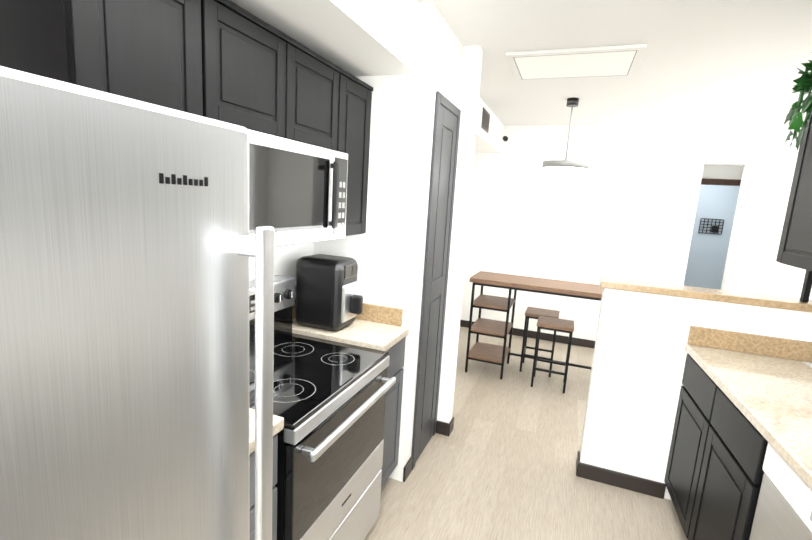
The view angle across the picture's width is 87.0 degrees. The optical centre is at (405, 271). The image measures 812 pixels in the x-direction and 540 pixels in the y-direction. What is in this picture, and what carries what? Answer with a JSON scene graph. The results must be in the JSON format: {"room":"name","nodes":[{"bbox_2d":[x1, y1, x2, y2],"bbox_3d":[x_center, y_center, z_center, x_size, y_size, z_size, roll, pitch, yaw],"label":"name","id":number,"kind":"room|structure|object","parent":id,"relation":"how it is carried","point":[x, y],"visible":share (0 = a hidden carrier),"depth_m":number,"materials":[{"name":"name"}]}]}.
{"room":"kitchen","nodes":[
{"label":"kitchen","id":0,"kind":"room"},
{"bbox_2d":[249,242,312,299],"bbox_3d":[-0.706,-0.127,2.595,0.300,2.630,7.000,7,10,20],"label":"wall","id":1,"kind":"structure","parent":0,"point":[287,257],"depth_m":2.34,"materials":[{"name":"white paint"}]},
{"bbox_2d":[0,0,211,118],"bbox_3d":[-0.840,-0.439,1.194,0.348,0.786,0.366,7,10,20],"label":"upper cabinet","id":2,"kind":"object","parent":1,"relation":"attached to","point":[157,52],"depth_m":1.05,"materials":[{"name":"black wood"}]},
{"bbox_2d":[212,0,299,141],"bbox_3d":[-0.680,-0.695,1.538,0.348,0.377,0.450,7,10,20],"label":"upper cabinet","id":3,"kind":"object","parent":1,"relation":"attached to","point":[228,61],"depth_m":1.47,"materials":[{"name":"black wood"}]},
{"bbox_2d":[248,129,347,246],"bbox_3d":[-0.597,-0.324,1.745,0.441,0.403,0.786,7,10,20],"label":"microwave","id":4,"kind":"object","parent":3,"relation":"attached to","point":[297,192],"visible":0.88,"depth_m":1.66,"materials":[{"name":"silver metal"}]},
{"bbox_2d":[300,43,343,151],"bbox_3d":[-0.556,-0.741,1.854,0.348,0.377,0.450,7,10,20],"label":"upper cabinet","id":5,"kind":"object","parent":1,"relation":"attached to","point":[321,80],"depth_m":1.86,"materials":[{"name":"black wood"}]},
{"bbox_2d":[344,70,372,235],"bbox_3d":[-0.424,-0.594,2.257,0.348,0.786,0.345,7,10,20],"label":"upper cabinet","id":6,"kind":"object","parent":1,"relation":"attached to","point":[357,93],"depth_m":2.22,"materials":[{"name":"black wood"}]},
{"bbox_2d":[230,0,419,76],"bbox_3d":[-0.833,-0.982,0.693,0.590,0.330,3.427,7,10,20],"label":"soffit","id":7,"kind":"structure","parent":0,"point":[357,38],"depth_m":1.78,"materials":[{"name":"white paint"}]},
{"bbox_2d":[313,2,482,481],"bbox_3d":[-0.071,-0.117,2.766,0.765,2.630,0.718,7,10,20],"label":"wall","id":8,"kind":"structure","parent":0,"point":[448,66],"depth_m":2.39,"materials":[{"name":"white paint"}]},
{"bbox_2d":[411,91,460,469],"bbox_3d":[0.190,0.103,2.713,0.016,2.245,0.490,7,10,20],"label":"pantry door","id":9,"kind":"structure","parent":8,"relation":"in","point":[442,182],"depth_m":2.66,"materials":[{"name":"paint"}]},
{"bbox_2d":[436,417,453,432],"bbox_3d":[-0.044,1.080,3.313,0.849,0.095,0.045,7,10,20],"label":"baseboard","id":10,"kind":"structure","parent":8,"relation":"attached to","point":[442,426],"depth_m":3.09,"materials":[{"name":"black wood"}]},
{"bbox_2d":[475,96,503,152],"bbox_3d":[0.438,-1.496,4.194,0.600,0.330,2.655,7,10,20],"label":"wall","id":11,"kind":"structure","parent":0,"point":[489,142],"depth_m":4.68,"materials":[{"name":"white paint"}]},
{"bbox_2d":[481,107,489,132],"bbox_3d":[0.800,-1.503,4.277,0.013,0.190,0.340,7,10,20],"label":"air vent","id":12,"kind":"object","parent":11,"relation":"in","point":[485,120],"visible":1,"depth_m":4.24,"materials":[{"name":"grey metal"}]},
{"bbox_2d":[364,327,687,539],"bbox_3d":[1.480,1.254,3.294,4.400,0.060,9.500,7,10,20],"label":"floor","id":13,"kind":"structure","parent":0,"point":[499,463],"depth_m":2.66,"materials":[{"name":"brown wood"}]},
{"bbox_2d":[0,66,274,539],"bbox_3d":[-0.842,0.620,0.690,0.885,1.778,0.840,7,10,20],"label":"fridge","id":14,"kind":"object","parent":13,"relation":"on","point":[129,245],"visible":1,"depth_m":0.61,"materials":[{"name":"grey metal"}]},
{"bbox_2d":[250,408,283,539],"bbox_3d":[-0.778,0.874,1.373,0.642,1.058,0.374,7,10,20],"label":"base cabinet","id":15,"kind":"object","parent":13,"relation":"on","point":[278,424],"visible":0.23,"depth_m":1.33,"materials":[{"name":"black wood"}]},
{"bbox_2d":[249,275,395,539],"bbox_3d":[-0.516,0.716,1.867,0.715,1.235,0.762,7,10,20],"label":"stove","id":16,"kind":"object","parent":13,"relation":"on","point":[329,397],"visible":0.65,"depth_m":1.74,"materials":[{"name":"black metal"}]},
{"bbox_2d":[292,300,408,487],"bbox_3d":[-0.367,0.722,2.420,0.642,1.058,0.355,7,10,20],"label":"base cabinet","id":17,"kind":"object","parent":13,"relation":"on","point":[377,327],"visible":0.33,"depth_m":2.33,"materials":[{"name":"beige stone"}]},
{"bbox_2d":[295,254,362,330],"bbox_3d":[-0.394,0.111,2.307,0.355,0.375,0.230,7,10,20],"label":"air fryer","id":18,"kind":"object","parent":17,"relation":"on","point":[328,297],"visible":1,"depth_m":2.22,"materials":[{"name":"black plastic"}]},
{"bbox_2d":[465,271,602,379],"bbox_3d":[1.339,0.581,4.173,1.430,0.955,0.500,7,10,20],"label":"bar table","id":19,"kind":"object","parent":13,"relation":"on","point":[488,353],"visible":0.73,"depth_m":4.16,"materials":[{"name":"brown wood"}]},
{"bbox_2d":[519,307,559,376],"bbox_3d":[1.368,0.715,4.398,0.320,0.620,0.300,7,10,20],"label":"stool","id":20,"kind":"object","parent":13,"relation":"on","point":[533,312],"visible":0.88,"depth_m":4.31,"materials":[{"name":"brown wood"}]},
{"bbox_2d":[531,316,573,393],"bbox_3d":[1.379,0.776,4.044,0.320,0.620,0.300,7,10,20],"label":"stool","id":21,"kind":"object","parent":13,"relation":"on","point":[556,324],"visible":1,"depth_m":3.94,"materials":[{"name":"brown wood"}]},
{"bbox_2d":[664,354,767,539],"bbox_3d":[1.625,0.992,1.945,0.505,0.922,0.977,7,10,18],"label":"base cabinet","id":22,"kind":"object","parent":13,"relation":"on","point":[714,474],"visible":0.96,"depth_m":1.91,"materials":[{"name":"black wood"}]},
{"bbox_2d":[749,442,811,539],"bbox_3d":[1.365,1.103,1.204,0.502,0.920,0.600,7,10,18],"label":"dishwasher","id":23,"kind":"object","parent":13,"relation":"on","point":[783,511],"visible":0.73,"depth_m":1.37,"materials":[{"name":"white metal"}]},
{"bbox_3d":[0.969,1.267,0.085,0.505,0.922,1.784,7,10,18],"label":"base cabinet","id":24,"kind":"object","parent":13,"relation":"on","visible":0},
{"bbox_2d":[685,344,811,489],"bbox_3d":[1.254,0.683,0.748,0.515,0.040,3.372,7,10,18],"label":"countertop","id":25,"kind":"structure","parent":24,"relation":"on","point":[769,397],"depth_m":1.77,"materials":[{"name":"beige stone"}]},
{"bbox_2d":[418,0,811,124],"bbox_3d":[1.189,-1.226,1.693,4.400,0.060,7.000,7,10,20],"label":"ceiling","id":26,"kind":"structure","parent":0,"point":[720,62],"depth_m":2.62,"materials":[{"name":"white paint"}]},
{"bbox_2d":[542,98,588,170],"bbox_3d":[1.468,-1.234,3.859,0.400,0.609,0.400,7,10,20],"label":"pendant lamp","id":27,"kind":"object","parent":26,"relation":"hanging from","point":[565,164],"visible":1,"depth_m":3.78,"materials":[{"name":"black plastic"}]},
{"bbox_2d":[505,44,646,80],"bbox_3d":[1.124,-1.391,2.887,0.810,0.020,0.600,7,10,20],"label":"ceiling light","id":28,"kind":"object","parent":26,"relation":"attached to","point":[598,62],"depth_m":2.81,"materials":[{"name":"white paint"}]},
{"bbox_2d":[460,125,811,340],"bbox_3d":[2.499,-0.348,5.057,4.100,2.630,0.120,7,10,20],"label":"wall","id":29,"kind":"structure","parent":0,"point":[624,206],"depth_m":4.96,"materials":[{"name":"white paint"}]},
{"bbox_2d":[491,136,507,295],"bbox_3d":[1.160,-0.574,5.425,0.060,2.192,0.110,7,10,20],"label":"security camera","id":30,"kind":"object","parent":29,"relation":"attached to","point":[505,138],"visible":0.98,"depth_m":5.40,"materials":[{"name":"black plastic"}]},
{"bbox_2d":[460,320,594,347],"bbox_3d":[1.771,0.830,5.442,2.750,0.095,0.014,7,10,20],"label":"baseboard","id":31,"kind":"structure","parent":29,"relation":"attached to","point":[463,323],"depth_m":5.41,"materials":[{"name":"black wood"}]},
{"bbox_2d":[580,288,811,499],"bbox_3d":[1.676,0.753,2.478,1.124,1.222,0.120,7,10,20],"label":"wall","id":32,"kind":"structure","parent":0,"point":[638,365],"depth_m":2.51,"materials":[{"name":"white paint"}]},
{"bbox_2d":[576,459,665,498],"bbox_3d":[1.309,1.278,2.627,0.488,0.095,0.017,7,10,20],"label":"baseboard","id":33,"kind":"structure","parent":32,"relation":"attached to","point":[625,481],"depth_m":2.62,"materials":[{"name":"black wood"}]},
{"bbox_2d":[599,276,811,312],"bbox_3d":[1.702,0.129,2.380,1.148,0.040,0.195,7,10,20],"label":"half wall ledge","id":34,"kind":"object","parent":32,"relation":"on","point":[763,300],"visible":1,"depth_m":2.33,"materials":[{"name":"beige stone"}]},
{"bbox_2d":[800,270,811,302],"bbox_3d":[2.063,0.064,2.199,0.024,0.190,0.030,7,10,20],"label":"post","id":35,"kind":"object","parent":34,"relation":"on","point":[806,290],"visible":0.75,"depth_m":2.19,"materials":[{"name":"black metal"}]},
{"bbox_2d":[687,325,811,362],"bbox_3d":[1.884,0.391,2.266,0.667,0.104,0.021,7,10,20],"label":"backsplash","id":36,"kind":"structure","parent":32,"relation":"attached to","point":[785,348],"depth_m":2.27,"materials":[{"name":"beige stone"}]},
{"bbox_2d":[683,164,743,289],"bbox_3d":[4.032,-0.328,5.814,1.890,2.520,2.380,7,10,20],"label":"wall","id":37,"kind":"structure","parent":0,"point":[717,199],"depth_m":6.65,"materials":[{"name":"paint"}]},
{"bbox_2d":[698,218,723,233],"bbox_3d":[4.736,-0.699,6.641,0.308,0.228,0.035,7,10,20],"label":"grid","id":38,"kind":"object","parent":37,"relation":"attached to","point":[715,228],"visible":1,"depth_m":6.63,"materials":[{"name":"black metal"}]},
{"bbox_3d":[2.076,0.469,0.072,1.230,2.630,4.195,7,10,20],"label":"wall","id":39,"kind":"structure","parent":0,"visible":0},
{"bbox_2d":[776,110,811,269],"bbox_3d":[1.995,-0.376,1.849,0.347,0.782,0.503,7,10,20],"label":"upper cabinet","id":40,"kind":"object","parent":39,"relation":"attached to","point":[795,247],"depth_m":2.04,"materials":[{"name":"black wood"}]},
{"bbox_2d":[784,52,811,151],"bbox_3d":[1.895,-0.776,1.803,0.333,0.547,0.592,7,10,20],"label":"ivy plant","id":41,"kind":"object","parent":40,"relation":"on","point":[794,115],"visible":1,"depth_m":2.00,"materials":[{"name":"green plant"}]},
{"bbox_2d":[808,258,811,270],"bbox_3d":[1.847,-0.321,1.470,0.347,0.782,0.565,7,10,20],"label":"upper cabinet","id":42,"kind":"object","parent":39,"relation":"attached to","point":[809,259],"depth_m":1.89,"materials":[{"name":"black wood"}]}
]}

